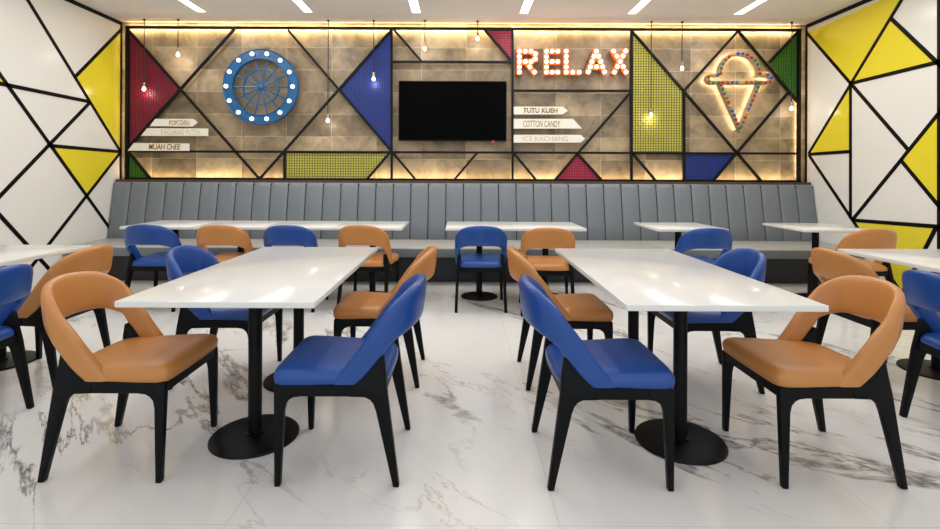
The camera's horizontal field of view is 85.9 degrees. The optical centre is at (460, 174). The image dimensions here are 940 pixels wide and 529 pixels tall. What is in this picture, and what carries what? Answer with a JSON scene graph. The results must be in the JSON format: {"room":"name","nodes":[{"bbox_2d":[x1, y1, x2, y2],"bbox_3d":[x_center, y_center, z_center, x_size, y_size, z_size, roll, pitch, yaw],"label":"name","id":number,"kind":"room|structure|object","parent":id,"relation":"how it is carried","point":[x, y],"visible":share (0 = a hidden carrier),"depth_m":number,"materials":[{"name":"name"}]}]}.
{"room":"eatery","nodes":[
{"label":"eatery","id":0,"kind":"room"},
{"bbox_2d":[0,0,121,290],"bbox_3d":[-4.636,-0.336,1.854,0.206,3.419,10.107,0,0,0],"label":"wall","id":1,"kind":"structure","parent":0,"point":[61,60],"depth_m":5.67,"materials":[{"name":"white paint"}]},
{"bbox_2d":[122,22,804,184],"bbox_3d":[0.032,-0.382,6.850,9.540,3.285,0.200,0,0,0],"label":"wall","id":2,"kind":"structure","parent":0,"point":[346,130],"depth_m":6.75,"materials":[{"name":"tile"}]},
{"bbox_2d":[128,143,189,150],"bbox_3d":[-3.978,-0.369,6.692,0.805,0.103,0.116,0,0,0],"label":"arrow sign","id":3,"kind":"object","parent":2,"relation":"attached to","point":[136,146],"visible":1,"depth_m":6.64,"materials":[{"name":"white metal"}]},
{"bbox_2d":[150,119,197,126],"bbox_3d":[-3.779,-0.689,6.692,0.630,0.101,0.116,0,0,0],"label":"arrow sign","id":4,"kind":"object","parent":2,"relation":"attached to","point":[157,122],"visible":1,"depth_m":6.64,"materials":[{"name":"wood"}]},
{"bbox_2d":[141,128,207,135],"bbox_3d":[-3.768,-0.563,6.692,0.875,0.100,0.116,0,0,0],"label":"arrow sign","id":5,"kind":"object","parent":2,"relation":"attached to","point":[149,131],"visible":1,"depth_m":6.64,"materials":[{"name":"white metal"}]},
{"bbox_2d":[222,49,298,124],"bbox_3d":[-2.619,-1.151,6.639,0.982,0.982,0.221,0,0,0],"label":"light","id":6,"kind":"object","parent":2,"relation":"attached to","point":[228,86],"visible":1,"depth_m":6.60,"materials":[{"name":"blue paint"}]},
{"bbox_2d":[398,81,506,141],"bbox_3d":[-0.110,-0.835,6.684,1.420,0.800,0.127,0,0,0],"label":"television","id":7,"kind":"object","parent":2,"relation":"attached to","point":[428,110],"visible":1,"depth_m":6.62,"materials":[{"name":"black glass"}]},
{"bbox_2d":[124,26,801,181],"bbox_3d":[0.010,-0.927,6.683,8.952,2.040,0.059,0,0,0],"label":"lattice","id":8,"kind":"object","parent":2,"relation":"attached to","point":[798,32],"depth_m":6.66,"materials":[{"name":"black metal"}]},
{"bbox_2d":[129,156,148,179],"bbox_3d":[-4.254,-0.109,6.685,0.286,0.338,0.012,0,0,0],"label":"mesh panel","id":9,"kind":"object","parent":8,"relation":"attached to","point":[134,170],"visible":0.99,"depth_m":6.69,"materials":[{"name":"green metal"}]},
{"bbox_2d":[129,34,177,143],"bbox_3d":[-4.050,-1.134,6.685,0.685,1.529,0.012,0,0,0],"label":"mesh panel","id":10,"kind":"object","parent":8,"relation":"attached to","point":[143,105],"visible":1,"depth_m":6.69,"materials":[{"name":"red metal"}]},
{"bbox_2d":[286,153,386,177],"bbox_3d":[-1.636,-0.116,6.685,1.377,0.370,0.012,0,0,0],"label":"mesh panel","id":11,"kind":"object","parent":8,"relation":"attached to","point":[298,165],"visible":0.99,"depth_m":6.69,"materials":[{"name":"yellow metal"}]},
{"bbox_2d":[341,34,389,146],"bbox_3d":[-1.266,-1.114,6.685,0.672,1.589,0.012,0,0,0],"label":"mesh panel","id":12,"kind":"object","parent":8,"relation":"attached to","point":[371,98],"visible":1,"depth_m":6.69,"materials":[{"name":"blue metal"}]},
{"bbox_2d":[487,30,510,57],"bbox_3d":[0.500,-1.716,6.685,0.353,0.397,0.012,0,0,0],"label":"mesh panel","id":13,"kind":"object","parent":8,"relation":"attached to","point":[502,37],"visible":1,"depth_m":6.69,"materials":[{"name":"red metal"}]},
{"bbox_2d":[558,156,598,178],"bbox_3d":[1.553,-0.099,6.685,0.616,0.346,0.012,0,0,0],"label":"mesh panel","id":14,"kind":"object","parent":8,"relation":"attached to","point":[577,169],"visible":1,"depth_m":6.69,"materials":[{"name":"red metal"}]},
{"bbox_2d":[633,35,682,151],"bbox_3d":[2.605,-1.088,6.685,0.689,1.582,0.012,0,0,0],"label":"mesh panel","id":15,"kind":"object","parent":8,"relation":"on","point":[661,132],"visible":0.99,"depth_m":6.69,"materials":[{"name":"yellow metal"}]},
{"bbox_2d":[686,154,732,179],"bbox_3d":[3.296,-0.106,6.685,0.675,0.360,0.012,0,0,0],"label":"mesh panel","id":16,"kind":"object","parent":8,"relation":"attached to","point":[698,166],"visible":1,"depth_m":6.69,"materials":[{"name":"blue metal"}]},
{"bbox_2d":[770,35,797,97],"bbox_3d":[4.275,-1.438,6.685,0.380,0.927,0.012,0,0,0],"label":"mesh panel","id":17,"kind":"object","parent":8,"relation":"attached to","point":[781,64],"visible":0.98,"depth_m":6.69,"materials":[{"name":"green metal"}]},
{"bbox_2d":[116,179,810,184],"bbox_3d":[0.030,0.097,6.684,9.120,0.037,0.129,0,0,0],"label":"trim","id":18,"kind":"structure","parent":2,"relation":"attached to","point":[117,180],"depth_m":6.62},
{"bbox_2d":[516,48,538,76],"bbox_3d":[0.876,-1.486,6.673,0.292,0.369,0.154,0,0,0],"label":"marquee letter","id":19,"kind":"object","parent":2,"relation":"attached to","point":[527,63],"visible":1,"depth_m":6.63,"materials":[{"name":"orange paint"}]},
{"bbox_2d":[514,107,567,114],"bbox_3d":[1.049,-0.848,6.692,0.710,0.105,0.116,0,0,0],"label":"arrow sign","id":20,"kind":"object","parent":2,"relation":"attached to","point":[517,110],"visible":1,"depth_m":6.64,"materials":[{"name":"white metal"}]},
{"bbox_2d":[514,119,581,128],"bbox_3d":[1.142,-0.674,6.692,0.897,0.131,0.116,0,0,0],"label":"arrow sign","id":21,"kind":"object","parent":2,"relation":"attached to","point":[518,123],"visible":1,"depth_m":6.64,"materials":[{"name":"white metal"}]},
{"bbox_2d":[514,135,584,142],"bbox_3d":[1.162,-0.477,6.692,0.936,0.106,0.116,0,0,0],"label":"arrow sign","id":22,"kind":"object","parent":2,"relation":"attached to","point":[517,138],"visible":1,"depth_m":6.64,"materials":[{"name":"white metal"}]},
{"bbox_2d":[543,49,559,75],"bbox_3d":[1.194,-1.486,6.673,0.218,0.346,0.154,0,0,0],"label":"marquee letter","id":23,"kind":"object","parent":2,"relation":"attached to","point":[546,52],"visible":1,"depth_m":6.63,"materials":[{"name":"orange paint"}]},
{"bbox_2d":[562,49,580,75],"bbox_3d":[1.464,-1.484,6.673,0.239,0.343,0.154,0,0,0],"label":"marquee letter","id":24,"kind":"object","parent":2,"relation":"attached to","point":[565,52],"visible":1,"depth_m":6.63,"materials":[{"name":"orange paint"}]},
{"bbox_2d":[584,48,607,75],"bbox_3d":[1.778,-1.488,6.673,0.303,0.358,0.154,0,0,0],"label":"marquee letter","id":25,"kind":"object","parent":2,"relation":"attached to","point":[595,56],"visible":1,"depth_m":6.63,"materials":[{"name":"orange paint"}]},
{"bbox_2d":[609,48,628,75],"bbox_3d":[2.084,-1.488,6.673,0.256,0.369,0.154,0,0,0],"label":"marquee letter","id":26,"kind":"object","parent":2,"relation":"attached to","point":[618,59],"visible":1,"depth_m":6.63,"materials":[{"name":"orange paint"}]},
{"bbox_2d":[704,52,772,132],"bbox_3d":[3.654,-1.087,6.674,0.883,1.061,0.152,0,0,0],"label":"light","id":27,"kind":"object","parent":2,"relation":"attached to","point":[738,126],"visible":1,"depth_m":6.62,"materials":[{"name":"beige"}]},
{"bbox_2d":[75,0,861,24],"bbox_3d":[0.039,-2.085,1.875,9.540,0.120,10.150,0,0,0],"label":"ceiling","id":28,"kind":"structure","parent":0,"point":[692,12],"depth_m":6.24,"materials":[{"name":"paint"}]},
{"bbox_2d":[142,19,145,90],"bbox_3d":[-4.155,-1.572,6.622,0.048,0.943,0.047,0,0,0],"label":"pendant bulb","id":29,"kind":"object","parent":28,"relation":"hanging from","point":[144,20],"visible":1,"depth_m":6.62,"materials":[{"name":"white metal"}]},
{"bbox_2d":[176,19,179,56],"bbox_3d":[-3.710,-1.797,6.622,0.048,0.488,0.047,0,0,0],"label":"pendant bulb","id":30,"kind":"object","parent":28,"relation":"hanging from","point":[178,20],"visible":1,"depth_m":6.62,"materials":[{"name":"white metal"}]},
{"bbox_2d":[178,0,205,11],"bbox_3d":[-3.235,-2.036,5.110,0.116,0.006,2.400,0,0,0],"label":"recessed light","id":31,"kind":"object","parent":28,"relation":"in","point":[188,3],"visible":1,"depth_m":6.07,"materials":[{"name":"white plastic"}]},
{"bbox_2d":[292,0,312,12],"bbox_3d":[-1.903,-2.030,5.110,0.116,0.006,2.400,0,0,0],"label":"recessed light","id":32,"kind":"object","parent":28,"relation":"in","point":[300,3],"visible":1,"depth_m":6.08,"materials":[{"name":"white plastic"}]},
{"bbox_2d":[326,20,329,122],"bbox_3d":[-1.744,-1.360,6.622,0.048,1.345,0.047,0,0,0],"label":"pendant bulb","id":33,"kind":"object","parent":28,"relation":"hanging from","point":[327,115],"visible":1,"depth_m":6.62,"materials":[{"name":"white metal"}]},
{"bbox_2d":[372,20,374,80],"bbox_3d":[-1.144,-1.631,6.622,0.048,0.798,0.047,0,0,0],"label":"pendant bulb","id":34,"kind":"object","parent":28,"relation":"hanging from","point":[373,73],"visible":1,"depth_m":6.62,"materials":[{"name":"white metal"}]},
{"bbox_2d":[408,0,420,12],"bbox_3d":[-0.556,-2.025,5.110,0.116,0.006,2.400,0,0,0],"label":"recessed light","id":35,"kind":"object","parent":28,"relation":"in","point":[414,4],"visible":1,"depth_m":6.07,"materials":[{"name":"white plastic"}]},
{"bbox_2d":[423,20,426,50],"bbox_3d":[-0.474,-1.827,6.622,0.048,0.399,0.047,0,0,0],"label":"pendant bulb","id":36,"kind":"object","parent":28,"relation":"hanging from","point":[424,44],"visible":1,"depth_m":6.62,"materials":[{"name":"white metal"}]},
{"bbox_2d":[476,20,478,40],"bbox_3d":[0.218,-1.893,6.622,0.048,0.261,0.047,0,0,0],"label":"pendant bulb","id":37,"kind":"object","parent":28,"relation":"hanging from","point":[477,21],"visible":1,"depth_m":6.61,"materials":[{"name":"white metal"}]},
{"bbox_2d":[519,0,533,13],"bbox_3d":[0.784,-2.019,5.110,0.116,0.006,2.400,0,0,0],"label":"recessed light","id":38,"kind":"object","parent":28,"relation":"in","point":[526,6],"visible":1,"depth_m":6.05,"materials":[{"name":"white plastic"}]},
{"bbox_2d":[627,0,650,13],"bbox_3d":[2.131,-2.013,5.110,0.116,0.006,2.400,0,0,0],"label":"recessed light","id":39,"kind":"object","parent":28,"relation":"in","point":[642,3],"visible":1,"depth_m":6.03,"materials":[{"name":"white plastic"}]},
{"bbox_2d":[649,21,652,116],"bbox_3d":[2.494,-1.387,6.622,0.048,1.254,0.047,0,0,0],"label":"pendant bulb","id":40,"kind":"object","parent":28,"relation":"hanging from","point":[651,22],"visible":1,"depth_m":6.62,"materials":[{"name":"white glass"}]},
{"bbox_2d":[680,21,683,70],"bbox_3d":[2.899,-1.691,6.622,0.048,0.643,0.047,0,0,0],"label":"pendant bulb","id":41,"kind":"object","parent":28,"relation":"hanging from","point":[682,65],"visible":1,"depth_m":6.62,"materials":[{"name":"white glass"}]},
{"bbox_2d":[733,0,766,14],"bbox_3d":[3.455,-2.007,5.110,0.116,0.006,2.400,0,0,0],"label":"recessed light","id":42,"kind":"object","parent":28,"relation":"in","point":[754,4],"visible":1,"depth_m":6.05,"materials":[{"name":"white plastic"}]},
{"bbox_2d":[789,22,793,110],"bbox_3d":[4.336,-1.425,6.622,0.048,1.161,0.047,0,0,0],"label":"pendant bulb","id":43,"kind":"object","parent":28,"relation":"hanging from","point":[791,108],"visible":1,"depth_m":6.62,"materials":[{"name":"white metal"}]},
{"bbox_2d":[0,280,939,528],"bbox_3d":[0.024,1.320,1.875,9.540,0.120,10.150,0,0,0],"label":"floor","id":44,"kind":"structure","parent":0,"point":[470,456],"depth_m":2.31,"materials":[{"name":"white stone"}]},
{"bbox_2d":[0,264,34,408],"bbox_3d":[-2.512,0.847,2.480,0.618,0.804,0.486,0,0,0],"label":"dining chair","id":45,"kind":"object","parent":44,"relation":"on","point":[16,280],"visible":1,"depth_m":2.66,"materials":[{"name":"blue leather"}]},
{"bbox_2d":[0,245,90,370],"bbox_3d":[-3.064,0.874,2.860,0.808,0.745,1.550,0,0,0],"label":"dining table","id":46,"kind":"object","parent":44,"relation":"on","point":[9,254],"visible":0.72,"depth_m":3.35,"materials":[{"name":"white stone"}]},
{"bbox_2d":[17,244,112,387],"bbox_3d":[-2.587,0.847,3.200,0.618,0.804,0.486,0,0,0],"label":"dining chair","id":47,"kind":"object","parent":44,"relation":"on","point":[98,258],"visible":0.38,"depth_m":3.02,"materials":[{"name":"orange leather"}]},
{"bbox_2d":[37,271,217,482],"bbox_3d":[-1.505,0.851,2.295,0.618,0.804,0.486,0,0,0],"label":"dining chair","id":48,"kind":"object","parent":44,"relation":"on","point":[149,362],"visible":0.99,"depth_m":2.12,"materials":[{"name":"orange leather"}]},
{"bbox_2d":[124,224,181,311],"bbox_3d":[-2.854,0.845,4.819,0.486,0.804,0.618,0,0,0],"label":"dining chair","id":49,"kind":"object","parent":44,"relation":"on","point":[140,234],"visible":0.63,"depth_m":4.62,"materials":[{"name":"blue leather"}]},
{"bbox_2d":[119,220,219,248],"bbox_3d":[-2.969,0.874,5.240,0.684,0.745,0.700,0,0,0],"label":"square table","id":50,"kind":"object","parent":44,"relation":"on","point":[174,225],"visible":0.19,"depth_m":5.22,"materials":[{"name":"white stone"}]},
{"bbox_2d":[166,245,282,389],"bbox_3d":[-1.495,0.851,3.180,0.618,0.804,0.486,0,0,0],"label":"dining chair","id":51,"kind":"object","parent":44,"relation":"on","point":[182,260],"visible":0.38,"depth_m":2.97,"materials":[{"name":"blue leather"}]},
{"bbox_2d":[196,225,253,262],"bbox_3d":[-2.194,0.848,4.819,0.486,0.804,0.618,0,0,0],"label":"dining chair","id":52,"kind":"object","parent":44,"relation":"on","point":[208,234],"visible":0.31,"depth_m":4.55,"materials":[{"name":"orange leather"}]},
{"bbox_2d":[190,221,282,251],"bbox_3d":[-2.285,0.877,5.240,0.684,0.745,0.700,0,0,0],"label":"square table","id":53,"kind":"object","parent":44,"relation":"on","point":[244,225],"visible":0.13,"depth_m":5.16,"materials":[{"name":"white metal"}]},
{"bbox_2d":[114,247,377,459],"bbox_3d":[-0.996,0.883,2.810,0.808,0.745,1.550,0,0,0],"label":"dining table","id":54,"kind":"object","parent":44,"relation":"on","point":[297,278],"visible":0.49,"depth_m":2.40,"materials":[{"name":"white stone"}]},
{"bbox_2d":[263,225,327,312],"bbox_3d":[-1.579,0.851,4.819,0.486,0.804,0.618,0,0,0],"label":"dining chair","id":55,"kind":"object","parent":44,"relation":"on","point":[278,235],"visible":0.3,"depth_m":4.54,"materials":[{"name":"blue leather"}]},
{"bbox_2d":[261,221,346,246],"bbox_3d":[-1.601,0.880,5.240,0.684,0.745,0.700,0,0,0],"label":"square table","id":56,"kind":"object","parent":44,"relation":"on","point":[311,225],"visible":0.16,"depth_m":5.19,"materials":[{"name":"white laminate"}]},
{"bbox_2d":[274,273,426,486],"bbox_3d":[-0.466,0.856,2.275,0.618,0.804,0.486,0,0,0],"label":"dining chair","id":57,"kind":"object","parent":44,"relation":"on","point":[319,365],"visible":1,"depth_m":2.05,"materials":[{"name":"blue leather"}]},
{"bbox_2d":[336,225,399,305],"bbox_3d":[-0.889,0.854,4.859,0.486,0.804,0.618,0,0,7],"label":"dining chair","id":58,"kind":"object","parent":44,"relation":"on","point":[385,261],"visible":0.59,"depth_m":4.65,"materials":[{"name":"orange leather"}]},
{"bbox_2d":[331,221,408,291],"bbox_3d":[-0.917,0.883,5.240,0.684,0.745,0.700,0,0,0],"label":"square table","id":59,"kind":"object","parent":44,"relation":"on","point":[384,225],"visible":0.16,"depth_m":5.21,"materials":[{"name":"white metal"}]},
{"bbox_2d":[333,245,436,387],"bbox_3d":[-0.462,0.856,3.220,0.618,0.804,0.486,0,0,0],"label":"dining chair","id":60,"kind":"object","parent":44,"relation":"on","point":[357,308],"visible":0.66,"depth_m":3.01,"materials":[{"name":"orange leather"}]},
{"bbox_2d":[63,182,863,283],"bbox_3d":[0.029,0.684,6.192,9.115,1.152,0.916,0,0,0],"label":"banquette","id":61,"kind":"object","parent":44,"relation":"on","point":[608,212],"visible":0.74,"depth_m":6.51,"materials":[{"name":"grey leather"}]},
{"bbox_2d":[445,222,515,300],"bbox_3d":[0.190,0.888,5.240,0.684,0.745,0.700,0,0,0],"label":"square table","id":62,"kind":"object","parent":44,"relation":"on","point":[478,295],"visible":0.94,"depth_m":5.21,"materials":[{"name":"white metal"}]},
{"bbox_2d":[455,226,506,312],"bbox_3d":[0.184,0.859,4.829,0.486,0.804,0.618,0,0,0],"label":"dining chair","id":63,"kind":"object","parent":44,"relation":"on","point":[471,235],"visible":1,"depth_m":4.65,"materials":[{"name":"blue leather"}]},
{"bbox_2d":[519,228,574,316],"bbox_3d":[0.793,0.861,4.699,0.486,0.804,0.618,0,0,5],"label":"dining chair","id":64,"kind":"object","parent":44,"relation":"on","point":[541,238],"visible":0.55,"depth_m":4.50,"materials":[{"name":"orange leather"}]},
{"bbox_2d":[510,222,586,294],"bbox_3d":[0.876,0.891,5.240,0.684,0.745,0.700,0,0,0],"label":"square table","id":65,"kind":"object","parent":44,"relation":"on","point":[520,226],"visible":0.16,"depth_m":5.20,"materials":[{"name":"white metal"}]},
{"bbox_2d":[507,246,612,390],"bbox_3d":[0.600,0.861,3.190,0.618,0.804,0.486,0,0,0],"label":"dining chair","id":66,"kind":"object","parent":44,"relation":"on","point":[587,311],"visible":0.69,"depth_m":2.97,"materials":[{"name":"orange leather"}]},
{"bbox_2d":[519,275,674,491],"bbox_3d":[0.567,0.860,2.255,0.618,0.804,0.486,0,0,0],"label":"dining chair","id":67,"kind":"object","parent":44,"relation":"on","point":[615,368],"visible":1,"depth_m":2.03,"materials":[{"name":"blue leather"}]},
{"bbox_2d":[634,222,728,247],"bbox_3d":[2.251,0.897,5.240,0.684,0.745,0.700,0,0,0],"label":"square table","id":68,"kind":"object","parent":44,"relation":"on","point":[677,228],"visible":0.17,"depth_m":5.21,"materials":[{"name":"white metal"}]},
{"bbox_2d":[555,248,828,465],"bbox_3d":[1.064,0.892,2.790,0.808,0.745,1.550,0,0,0],"label":"dining table","id":69,"kind":"object","parent":44,"relation":"on","point":[638,280],"visible":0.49,"depth_m":2.37,"materials":[{"name":"white stone"}]},
{"bbox_2d":[675,228,732,263],"bbox_3d":[2.206,0.868,4.729,0.486,0.804,0.618,0,0,0],"label":"dining chair","id":70,"kind":"object","parent":44,"relation":"on","point":[702,238],"visible":0.31,"depth_m":4.45,"materials":[{"name":"blue leather"}]},
{"bbox_2d":[647,248,766,393],"bbox_3d":[1.543,0.865,3.160,0.618,0.804,0.486,0,0,0],"label":"dining chair","id":71,"kind":"object","parent":44,"relation":"on","point":[751,263],"visible":0.35,"depth_m":2.96,"materials":[{"name":"blue leather"}]},
{"bbox_2d":[763,223,863,297],"bbox_3d":[3.676,0.904,5.240,0.684,0.745,0.700,0,0,0],"label":"square table","id":72,"kind":"object","parent":44,"relation":"on","point":[815,228],"visible":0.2,"depth_m":5.21,"materials":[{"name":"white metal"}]},
{"bbox_2d":[722,275,907,488],"bbox_3d":[1.586,0.865,2.275,0.618,0.804,0.486,0,0,0],"label":"dining chair","id":73,"kind":"object","parent":44,"relation":"on","point":[793,366],"visible":0.98,"depth_m":2.10,"materials":[{"name":"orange leather"}]},
{"bbox_2d":[807,229,896,296],"bbox_3d":[3.676,0.874,4.729,0.486,0.804,0.618,0,0,0],"label":"dining chair","id":74,"kind":"object","parent":44,"relation":"on","point":[866,238],"visible":0.41,"depth_m":4.48,"materials":[{"name":"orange leather"}]},
{"bbox_2d":[811,247,939,362],"bbox_3d":[2.600,0.869,3.200,0.618,0.804,0.486,0,0,0],"label":"dining chair","id":75,"kind":"object","parent":44,"relation":"on","point":[827,264],"visible":0.26,"depth_m":3.11,"materials":[{"name":"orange leather"}]},
{"bbox_2d":[838,249,939,380],"bbox_3d":[3.096,0.901,2.840,0.808,0.745,1.550,0,0,0],"label":"dining table","id":76,"kind":"object","parent":44,"relation":"on","point":[924,259],"visible":0.77,"depth_m":3.27,"materials":[{"name":"white stone"}]},
{"bbox_2d":[899,269,939,416],"bbox_3d":[2.535,0.869,2.430,0.618,0.804,0.486,0,0,0],"label":"dining chair","id":77,"kind":"object","parent":44,"relation":"on","point":[921,289],"visible":0.99,"depth_m":2.59,"materials":[{"name":"blue leather"}]},
{"bbox_2d":[805,0,939,290],"bbox_3d":[4.698,-0.258,1.775,0.206,3.493,9.950,0,0,0],"label":"wall","id":78,"kind":"structure","parent":0,"point":[872,67],"depth_m":5.58,"materials":[{"name":"white paint"}]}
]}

